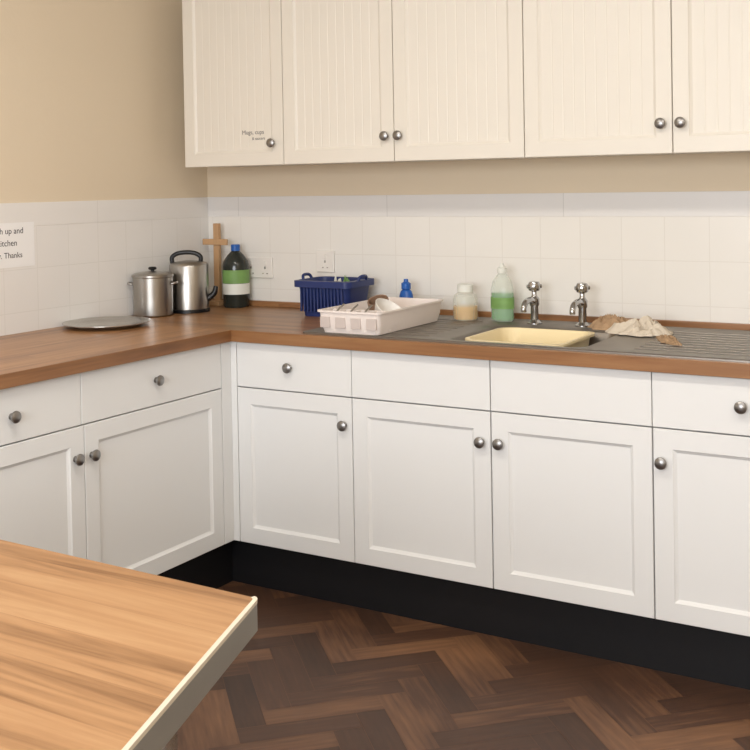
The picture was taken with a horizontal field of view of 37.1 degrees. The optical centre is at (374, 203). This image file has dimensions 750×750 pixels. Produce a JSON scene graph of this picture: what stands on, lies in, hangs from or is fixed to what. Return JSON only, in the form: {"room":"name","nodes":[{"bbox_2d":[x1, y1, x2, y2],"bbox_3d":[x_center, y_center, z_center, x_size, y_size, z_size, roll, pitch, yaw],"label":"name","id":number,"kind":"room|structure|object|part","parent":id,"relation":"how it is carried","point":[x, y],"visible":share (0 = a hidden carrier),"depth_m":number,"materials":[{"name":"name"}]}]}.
{"room":"communal kitchen","nodes":[
{"label":"communal kitchen","id":0,"kind":"room"},
{"bbox_2d":[0,0,207,202],"bbox_3d":[-2.146,0.042,2.531,0.120,2.770,5.600,0,1,31],"label":"wall","id":1,"kind":"structure","parent":0,"point":[92,91],"depth_m":4.22,"materials":[{"name":"beige paint"}]},
{"bbox_2d":[0,373,85,558],"bbox_3d":[-1.247,0.861,3.257,0.647,0.708,0.507,0,1,31],"label":"base cabinet","id":2,"kind":"object","parent":1,"relation":"attached to","point":[42,474],"visible":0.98,"depth_m":3.19,"materials":[{"name":"white paint"}]},
{"bbox_3d":[-0.994,0.589,3.080,0.027,0.035,0.035,0,1,31],"label":"knob","id":3,"kind":"part","parent":2,"relation":"part of","materials":[{"name":"grey metal"}]},
{"bbox_3d":[-1.008,0.585,3.101,0.020,0.154,0.498,0,1,31],"label":"drawer","id":4,"kind":"part","parent":2,"relation":"part of","materials":[{"name":"white paint"}]},
{"bbox_3d":[-0.871,0.753,3.283,0.027,0.035,0.035,0,1,31],"label":"knob","id":5,"kind":"part","parent":2,"relation":"part of","materials":[{"name":"grey metal"}]},
{"bbox_2d":[0,197,207,225],"bbox_3d":[-1.502,0.052,3.482,0.007,0.084,3.053,0,1,31],"label":"trim","id":6,"kind":"structure","parent":1,"relation":"attached to","point":[66,212],"depth_m":4.24,"materials":[{"name":"white tile"}]},
{"bbox_2d":[0,217,209,335],"bbox_3d":[-1.498,0.279,3.487,0.006,0.372,3.054,0,1,31],"label":"tiles","id":7,"kind":"structure","parent":1,"relation":"attached to","point":[82,270],"depth_m":4.19,"materials":[{"name":"white tile"}]},
{"bbox_2d":[0,222,34,268],"bbox_3d":[-1.286,0.146,3.836,0.002,0.155,0.298,0,1,31],"label":"paper notice","id":8,"kind":"object","parent":7,"relation":"attached to","point":[17,249],"visible":1,"depth_m":3.90,"materials":[{"name":"white paper"}]},
{"bbox_2d":[80,342,233,574],"bbox_3d":[-0.933,0.846,3.781,0.647,0.708,0.729,0,1,31],"label":"base cabinet","id":9,"kind":"object","parent":1,"relation":"attached to","point":[158,448],"visible":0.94,"depth_m":3.61,"materials":[{"name":"white paint"}]},
{"bbox_3d":[-0.838,0.752,3.338,0.027,0.035,0.035,0,1,31],"label":"knob","id":10,"kind":"part","parent":9,"relation":"part of","materials":[{"name":"grey metal"}]},
{"bbox_3d":[-0.711,0.571,3.598,0.020,0.154,0.656,0,1,31],"label":"drawer","id":11,"kind":"part","parent":9,"relation":"part of","materials":[{"name":"white paint"}]},
{"bbox_3d":[-0.693,0.568,3.582,0.027,0.035,0.035,0,1,31],"label":"knob","id":12,"kind":"part","parent":9,"relation":"part of","materials":[{"name":"grey metal"}]},
{"bbox_3d":[-0.518,0.835,3.916,0.020,0.702,0.070,0,1,31],"label":"corner post","id":13,"kind":"part","parent":9,"relation":"part of","materials":[{"name":"white paint"}]},
{"bbox_2d":[178,581,749,749],"bbox_3d":[-0.126,1.422,1.361,4.530,0.060,5.360,0,1,31],"label":"floor","id":14,"kind":"structure","parent":0,"point":[314,674],"depth_m":3.07,"materials":[{"name":"brown wood"}]},
{"bbox_2d":[0,540,257,749],"bbox_3d":[-0.705,1.022,1.666,1.276,0.751,0.808,0,1,31],"label":"kitchen table","id":15,"kind":"object","parent":14,"relation":"on","point":[94,655],"visible":1,"depth_m":1.62,"materials":[{"name":"brown wood"}]},
{"bbox_3d":[-0.327,1.038,1.762,0.090,0.700,0.090,0,1,31],"label":"leg","id":16,"kind":"part","parent":15,"relation":"part of","materials":[{"name":"grey"}]},
{"bbox_2d":[158,541,232,588],"bbox_3d":[-1.095,1.298,3.039,0.015,0.162,2.250,0,1,31],"label":"baseboard","id":17,"kind":"structure","parent":14,"relation":"on","point":[213,568],"depth_m":3.89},
{"bbox_2d":[232,540,749,689],"bbox_3d":[0.586,1.263,3.352,2.550,0.162,0.015,0,1,31],"label":"toe kick","id":18,"kind":"structure","parent":14,"relation":"on","point":[715,656],"depth_m":3.45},
{"bbox_3d":[-1.631,0.879,2.614,0.647,0.708,0.988,0,1,31],"label":"base cabinet","id":19,"kind":"object","parent":14,"relation":"on","visible":0},
{"bbox_2d":[0,306,749,389],"bbox_3d":[-0.102,0.473,2.776,3.129,0.040,2.859,0,1,31],"label":"countertop","id":20,"kind":"structure","parent":19,"relation":"on","point":[51,353],"depth_m":3.56,"materials":[{"name":"brown wood"}]},
{"bbox_2d":[62,316,150,329],"bbox_3d":[-0.974,0.437,4.056,0.314,0.018,0.314,0,1,31],"label":"serving tray","id":21,"kind":"object","parent":20,"relation":"on","point":[108,322],"visible":1,"depth_m":4.10,"materials":[{"name":"silver metal"}]},
{"bbox_2d":[127,266,177,317],"bbox_3d":[-0.869,0.342,4.369,0.163,0.192,0.162,-2,1,-44],"label":"saucepan","id":22,"kind":"object","parent":20,"relation":"on","point":[152,290],"visible":1,"depth_m":4.30,"materials":[{"name":"metal"}]},
{"bbox_3d":[-0.870,0.273,4.368,0.162,0.016,0.162,0,1,31],"label":"lid","id":23,"kind":"part","parent":22,"relation":"part of","materials":[{"name":"metal"}]},
{"bbox_2d":[169,250,217,313],"bbox_3d":[-0.745,0.310,4.489,0.164,0.247,0.168,-2,1,-44],"label":"kettle","id":24,"kind":"object","parent":20,"relation":"on","point":[191,294],"visible":0.96,"depth_m":4.43,"materials":[{"name":"metal"}]},
{"bbox_3d":[-0.758,0.214,4.488,0.135,0.053,0.019,-1,1,-2],"label":"handle","id":25,"kind":"part","parent":24,"relation":"part of","materials":[{"name":"black plastic"}]},
{"bbox_3d":[-0.655,0.362,4.486,0.051,0.063,0.028,-1,1,7],"label":"spout","id":26,"kind":"part","parent":24,"relation":"part of","materials":[{"name":"black plastic"}]},
{"bbox_2d":[202,223,227,305],"bbox_3d":[-0.663,0.256,4.704,0.130,0.345,0.070,0,1,31],"label":"wooden cross","id":27,"kind":"object","parent":20,"relation":"on","point":[216,241],"visible":0.88,"depth_m":4.69,"materials":[{"name":"brown wood"}]},
{"bbox_2d":[222,244,249,307],"bbox_3d":[-0.577,0.299,4.633,0.112,0.259,0.112,0,1,31],"label":"drink bottle","id":28,"kind":"object","parent":20,"relation":"on","point":[236,271],"visible":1,"depth_m":4.59,"materials":[{"name":"plastic"}]},
{"bbox_2d":[294,273,373,316],"bbox_3d":[-0.155,0.348,4.286,0.274,0.158,0.208,0,1,31],"label":"plastic basket","id":29,"kind":"object","parent":20,"relation":"on","point":[321,292],"visible":0.66,"depth_m":4.22,"materials":[{"name":"blue plastic"}]},
{"bbox_3d":[-0.265,0.285,4.350,0.020,0.031,0.072,0,1,31],"label":"carry handle","id":30,"kind":"part","parent":29,"relation":"part of","materials":[{"name":"blue plastic"}]},
{"bbox_2d":[305,311,319,316],"bbox_3d":[-0.154,0.417,4.287,0.206,0.020,0.156,0,1,31],"label":"tray","id":31,"kind":"object","parent":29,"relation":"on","point":[307,313],"depth_m":4.25,"materials":[{"name":"blue plastic"}]},
{"bbox_3d":[-0.047,0.283,4.220,0.020,0.031,0.072,0,1,31],"label":"carry handle","id":32,"kind":"part","parent":29,"relation":"part of","materials":[{"name":"blue plastic"}]},
{"bbox_2d":[303,315,749,362],"bbox_3d":[0.625,0.507,3.591,1.680,0.177,0.600,0,1,31],"label":"stainless steel sink","id":33,"kind":"object","parent":20,"relation":"in","point":[697,343],"visible":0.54,"depth_m":3.50,"materials":[{"name":"grey metal"}]},
{"bbox_2d":[317,294,442,334],"bbox_3d":[0.026,0.372,3.873,0.250,0.106,0.463,0,1,31],"label":"dish rack","id":34,"kind":"object","parent":33,"relation":"on","point":[380,314],"visible":1,"depth_m":3.74,"materials":[{"name":"white plastic"}]},
{"bbox_2d":[367,294,388,310],"bbox_3d":[0.017,0.368,3.897,0.076,0.098,0.096,0,1,31],"label":"mug","id":35,"kind":"object","parent":34,"relation":"on","point":[383,300],"depth_m":3.86,"materials":[{"name":"ceramic"}]},
{"bbox_2d":[375,298,400,310],"bbox_3d":[0.054,0.371,3.803,0.109,0.094,0.124,0,1,31],"label":"bowl","id":36,"kind":"object","parent":34,"relation":"on","point":[381,304],"depth_m":3.85,"materials":[{"name":"white ceramic"}]},
{"bbox_2d":[399,279,412,297],"bbox_3d":[0.117,0.351,4.181,0.056,0.139,0.044,0,1,31],"label":"dispenser bottle","id":37,"kind":"object","parent":33,"relation":"on","point":[405,292],"visible":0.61,"depth_m":4.17,"materials":[{"name":"plastic"}]},
{"bbox_2d":[453,283,477,319],"bbox_3d":[0.327,0.354,4.033,0.090,0.130,0.090,0,1,31],"label":"jar","id":38,"kind":"object","parent":33,"relation":"on","point":[465,311],"visible":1,"depth_m":4.00,"materials":[{"name":"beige plastic"}]},
{"bbox_3d":[0.326,0.304,4.032,0.058,0.030,0.058,0,1,31],"label":"lid","id":39,"kind":"part","parent":38,"relation":"part of","materials":[{"name":"white plastic"}]},
{"bbox_2d":[491,263,514,320],"bbox_3d":[0.454,0.315,3.979,0.088,0.206,0.063,0,1,31],"label":"liquid bottle","id":40,"kind":"object","parent":33,"relation":"on","point":[502,303],"visible":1,"depth_m":3.95,"materials":[{"name":"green plastic"}]},
{"bbox_2d":[465,327,594,346],"bbox_3d":[0.501,0.510,3.589,0.340,0.174,0.336,0,1,31],"label":"bowl","id":41,"kind":"object","parent":33,"relation":"in","point":[513,335],"visible":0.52,"depth_m":3.70,"materials":[{"name":"beige ceramic"}]},
{"bbox_2d":[587,313,629,329],"bbox_3d":[0.793,0.391,3.705,0.192,0.051,0.088,0,1,31],"label":"cloth","id":42,"kind":"object","parent":33,"relation":"on","point":[605,322],"visible":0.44,"depth_m":3.70,"materials":[{"name":"beige fabric"}]},
{"bbox_2d":[605,315,672,336],"bbox_3d":[0.849,0.387,3.577,0.218,0.056,0.158,0,1,31],"label":"cloth","id":43,"kind":"object","parent":33,"relation":"on","point":[645,326],"visible":0.98,"depth_m":3.55,"materials":[{"name":"white fabric"}]},
{"bbox_2d":[656,334,681,345],"bbox_3d":[0.887,0.408,3.386,0.050,0.021,0.178,-1,1,2],"label":"cloth","id":44,"kind":"object","parent":33,"relation":"on","point":[669,339],"visible":1,"depth_m":3.35,"materials":[{"name":"beige fabric"}]},
{"bbox_2d":[521,281,541,324],"bbox_3d":[0.535,0.344,3.851,0.052,0.149,0.130,0,1,31],"label":"tap","id":45,"kind":"object","parent":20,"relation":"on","point":[534,286],"visible":1,"depth_m":3.87,"materials":[{"name":"silver metal"}]},
{"bbox_3d":[0.529,0.346,3.841,0.023,0.048,0.108,0,1,31],"label":"spout","id":46,"kind":"part","parent":45,"relation":"part of","materials":[{"name":"silver metal"}]},
{"bbox_2d":[570,282,589,326],"bbox_3d":[0.685,0.343,3.761,0.052,0.149,0.130,0,1,31],"label":"tap","id":47,"kind":"object","parent":20,"relation":"on","point":[582,288],"visible":0.98,"depth_m":3.78,"materials":[{"name":"silver metal"}]},
{"bbox_3d":[0.679,0.344,3.752,0.023,0.048,0.108,0,1,31],"label":"spout","id":48,"kind":"part","parent":47,"relation":"part of","materials":[{"name":"silver metal"}]},
{"bbox_2d":[207,152,749,196],"bbox_3d":[1.256,-0.039,3.687,4.530,2.770,0.120,0,1,31],"label":"wall","id":49,"kind":"structure","parent":0,"point":[709,171],"depth_m":4.10,"materials":[{"name":"beige paint"}]},
{"bbox_2d":[182,0,324,166],"bbox_3d":[-0.490,-0.523,4.457,0.484,0.748,0.326,0,1,31],"label":"upper cabinet","id":50,"kind":"object","parent":49,"relation":"attached to","point":[233,69],"visible":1,"depth_m":4.35,"materials":[{"name":"beige paint"}]},
{"bbox_3d":[-0.394,-0.230,4.234,0.035,0.035,0.027,0,1,31],"label":"knob","id":51,"kind":"part","parent":50,"relation":"part of","materials":[{"name":"grey metal"}]},
{"bbox_2d":[230,342,493,587],"bbox_3d":[0.084,0.826,3.931,0.998,0.708,0.667,0,1,31],"label":"base cabinet","id":52,"kind":"object","parent":49,"relation":"attached to","point":[378,459],"visible":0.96,"depth_m":3.64,"materials":[{"name":"white paint"}]},
{"bbox_3d":[-0.486,0.834,3.926,0.025,0.702,0.020,0,1,31],"label":"corner post","id":53,"kind":"part","parent":52,"relation":"part of","materials":[{"name":"white paint"}]},
{"bbox_3d":[-0.297,0.557,3.778,0.035,0.035,0.027,0,1,31],"label":"knob","id":54,"kind":"part","parent":52,"relation":"part of","materials":[{"name":"grey metal"}]},
{"bbox_3d":[-0.276,0.559,3.793,0.471,0.154,0.020,0,1,31],"label":"drawer","id":55,"kind":"part","parent":52,"relation":"part of","materials":[{"name":"white paint"}]},
{"bbox_3d":[-0.269,0.912,3.799,0.470,0.542,0.020,0,1,31],"label":"door","id":56,"kind":"part","parent":52,"relation":"part of","materials":[{"name":"white paint"}]},
{"bbox_3d":[-0.107,0.731,3.670,0.035,0.035,0.027,0,1,31],"label":"knob","id":57,"kind":"part","parent":52,"relation":"part of","materials":[{"name":"grey metal"}]},
{"bbox_3d":[0.141,0.556,3.543,0.497,0.154,0.020,0,1,31],"label":"drawer","id":58,"kind":"part","parent":52,"relation":"part of","materials":[{"name":"white paint"}]},
{"bbox_3d":[0.148,0.909,3.549,0.496,0.542,0.020,0,1,31],"label":"door","id":59,"kind":"part","parent":52,"relation":"part of","materials":[{"name":"white paint"}]},
{"bbox_3d":[0.320,0.731,3.414,0.035,0.035,0.027,0,1,31],"label":"knob","id":60,"kind":"part","parent":52,"relation":"part of","materials":[{"name":"grey metal"}]},
{"bbox_2d":[281,0,548,164],"bbox_3d":[0.140,-0.528,4.080,0.981,0.748,0.326,0,1,31],"label":"upper cabinet","id":61,"kind":"object","parent":49,"relation":"attached to","point":[365,81],"visible":1,"depth_m":3.95,"materials":[{"name":"beige paint"}]},
{"bbox_3d":[-0.140,-0.523,4.100,0.479,0.748,0.020,0,1,31],"label":"door","id":62,"kind":"part","parent":61,"relation":"part of","materials":[{"name":"beige paint"}]},
{"bbox_3d":[0.033,-0.241,3.978,0.035,0.035,0.027,0,1,31],"label":"knob","id":63,"kind":"part","parent":61,"relation":"part of","materials":[{"name":"grey metal"}]},
{"bbox_3d":[0.080,-0.241,3.949,0.035,0.035,0.027,0,1,31],"label":"knob","id":64,"kind":"part","parent":61,"relation":"part of","materials":[{"name":"grey metal"}]},
{"bbox_3d":[0.282,-0.526,3.848,0.497,0.748,0.020,0,1,31],"label":"door","id":65,"kind":"part","parent":61,"relation":"part of","materials":[{"name":"beige paint"}]},
{"bbox_2d":[208,191,749,216],"bbox_3d":[0.794,0.004,3.890,3.530,0.084,0.007,0,1,31],"label":"trim","id":66,"kind":"structure","parent":49,"relation":"attached to","point":[694,203],"depth_m":4.09,"materials":[{"name":"white tile"}]},
{"bbox_2d":[208,217,749,323],"bbox_3d":[0.799,0.231,3.895,3.530,0.372,0.006,0,1,31],"label":"backsplash","id":67,"kind":"structure","parent":49,"relation":"attached to","point":[660,268],"depth_m":4.03,"materials":[{"name":"white tile"}]},
{"bbox_2d":[246,257,272,277],"bbox_3d":[-0.486,0.267,4.653,0.145,0.086,0.013,0,1,31],"label":"double socket","id":68,"kind":"object","parent":67,"relation":"attached to","point":[260,267],"visible":0.84,"depth_m":4.64,"materials":[{"name":"white plastic"}]},
{"bbox_2d":[316,251,334,271],"bbox_3d":[-0.199,0.233,4.481,0.085,0.086,0.013,0,1,31],"label":"power socket","id":69,"kind":"object","parent":67,"relation":"attached to","point":[325,260],"visible":1,"depth_m":4.47,"materials":[{"name":"white plastic"}]},
{"bbox_2d":[212,298,749,330],"bbox_3d":[0.628,0.408,3.989,3.123,0.022,0.015,0,1,31],"label":"trim upstand","id":70,"kind":"structure","parent":49,"relation":"attached to","point":[572,318],"depth_m":3.95,"materials":[{"name":"brown wood"}]},
{"bbox_2d":[490,343,655,618],"bbox_3d":[0.728,0.821,3.545,0.499,0.708,0.667,0,1,31],"label":"base cabinet","id":71,"kind":"object","parent":49,"relation":"attached to","point":[573,459],"visible":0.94,"depth_m":3.28,"materials":[{"name":"white paint"}]},
{"bbox_3d":[0.373,0.729,3.382,0.035,0.035,0.027,0,1,31],"label":"knob","id":72,"kind":"part","parent":71,"relation":"part of","materials":[{"name":"grey metal"}]},
{"bbox_3d":[0.571,0.553,3.286,0.498,0.154,0.020,0,1,31],"label":"drawer","id":73,"kind":"part","parent":71,"relation":"part of","materials":[{"name":"white paint"}]},
{"bbox_2d":[523,0,749,157],"bbox_3d":[0.987,-0.534,3.573,0.991,0.748,0.326,0,1,31],"label":"upper cabinet","id":74,"kind":"object","parent":49,"relation":"attached to","point":[602,77],"visible":1,"depth_m":3.52,"materials":[{"name":"beige paint"}]},
{"bbox_3d":[0.709,-0.529,3.592,0.493,0.748,0.020,0,1,31],"label":"door","id":75,"kind":"part","parent":74,"relation":"part of","materials":[{"name":"beige paint"}]},
{"bbox_3d":[0.886,-0.249,3.467,0.035,0.035,0.027,0,1,31],"label":"knob","id":76,"kind":"part","parent":74,"relation":"part of","materials":[{"name":"grey metal"}]},
{"bbox_3d":[0.939,-0.249,3.435,0.035,0.035,0.027,0,1,31],"label":"knob","id":77,"kind":"part","parent":74,"relation":"part of","materials":[{"name":"grey metal"}]},
{"bbox_3d":[1.135,-0.532,3.337,0.493,0.748,0.020,0,1,31],"label":"door","id":78,"kind":"part","parent":74,"relation":"part of","materials":[{"name":"beige paint"}]},
{"bbox_2d":[652,372,749,636],"bbox_3d":[1.371,0.816,3.160,0.998,0.708,0.667,0,1,31],"label":"base cabinet","id":79,"kind":"object","parent":49,"relation":"attached to","point":[701,424],"visible":1,"depth_m":3.09,"materials":[{"name":"white paint"}]},
{"bbox_3d":[0.800,0.727,3.126,0.035,0.035,0.027,0,1,31],"label":"knob","id":80,"kind":"part","parent":79,"relation":"part of","materials":[{"name":"grey metal"}]},
{"bbox_3d":[1.000,0.550,3.029,0.498,0.154,0.020,0,1,31],"label":"drawer","id":81,"kind":"part","parent":79,"relation":"part of","materials":[{"name":"white paint"}]},
{"bbox_3d":[0.986,0.550,3.010,0.035,0.035,0.027,0,1,31],"label":"knob","id":82,"kind":"part","parent":79,"relation":"part of","materials":[{"name":"grey metal"}]}
]}

